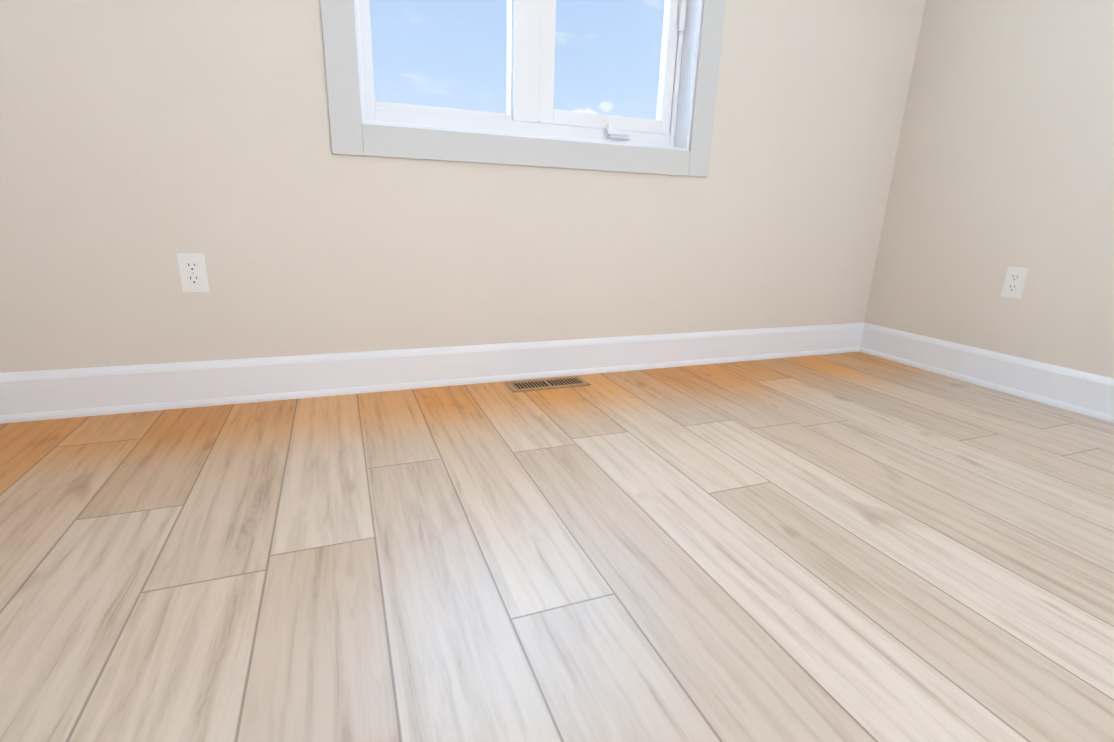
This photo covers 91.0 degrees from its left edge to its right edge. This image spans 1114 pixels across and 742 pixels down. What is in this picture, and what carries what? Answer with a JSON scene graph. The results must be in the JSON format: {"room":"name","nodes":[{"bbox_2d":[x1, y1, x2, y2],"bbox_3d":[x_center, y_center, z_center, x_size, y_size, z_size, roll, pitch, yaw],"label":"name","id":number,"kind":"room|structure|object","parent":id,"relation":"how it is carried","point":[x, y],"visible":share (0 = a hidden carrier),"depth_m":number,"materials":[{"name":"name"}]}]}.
{"room":"empty room","nodes":[
{"label":"empty room","id":0,"kind":"room"},
{"bbox_2d":[0,0,925,372],"bbox_3d":[-0.096,-1.180,1.924,3.492,2.440,0.240,-5,18,-21],"label":"wall","id":1,"kind":"structure","parent":0,"point":[142,142],"depth_m":1.80,"materials":[{"name":"beige paint"}]},
{"bbox_2d":[176,253,209,291],"bbox_3d":[-1.094,-0.295,1.647,0.070,0.115,0.008,-5,18,-21],"label":"outlet","id":2,"kind":"object","parent":1,"relation":"attached to","point":[193,272],"visible":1,"depth_m":1.65,"materials":[{"name":"white plastic"}]},
{"bbox_2d":[0,323,863,423],"bbox_3d":[-0.090,-0.042,2.126,3.420,0.142,0.026,-5,18,-21],"label":"baseboard","id":3,"kind":"structure","parent":1,"relation":"attached to","point":[25,396],"depth_m":1.91,"materials":[{"name":"white wood"}]},
{"bbox_2d":[320,0,725,176],"bbox_3d":[-0.057,-1.409,1.821,1.389,1.384,0.187,-5,18,-21],"label":"window","id":4,"kind":"structure","parent":1,"relation":"in","point":[532,127],"depth_m":1.93,"materials":[{"name":"white"}]},
{"bbox_2d":[0,352,1113,741],"bbox_3d":[0.649,0.674,0.374,3.972,0.200,4.555,-5,18,-21],"label":"floor","id":5,"kind":"structure","parent":0,"point":[854,546],"depth_m":1.02,"materials":[{"name":"brown wood"}]},
{"bbox_2d":[505,376,590,391],"bbox_3d":[-0.034,0.048,2.070,0.305,0.005,0.115,-5,18,-21],"label":"floor vent","id":6,"kind":"object","parent":5,"relation":"in","point":[543,384],"visible":1,"depth_m":2.06,"materials":[{"name":"brown metal"}]},
{"bbox_2d":[864,0,1113,378],"bbox_3d":[2.427,-0.731,0.672,0.240,2.440,4.555,-5,18,-21],"label":"wall","id":7,"kind":"structure","parent":0,"point":[1004,159],"depth_m":2.11,"materials":[{"name":"beige paint"}]},
{"bbox_2d":[860,323,1113,422],"bbox_3d":[2.267,0.381,0.947,0.026,0.142,4.075,-5,18,-21],"label":"baseboard","id":8,"kind":"structure","parent":7,"relation":"attached to","point":[1092,395],"depth_m":2.18,"materials":[{"name":"white wood"}]},
{"bbox_2d":[1001,267,1028,298],"bbox_3d":[1.768,-0.342,2.118,0.008,0.115,0.070,-5,18,-21],"label":"outlet","id":9,"kind":"object","parent":7,"relation":"attached to","point":[1014,282],"visible":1,"depth_m":2.11,"materials":[{"name":"white plastic"}]}
]}

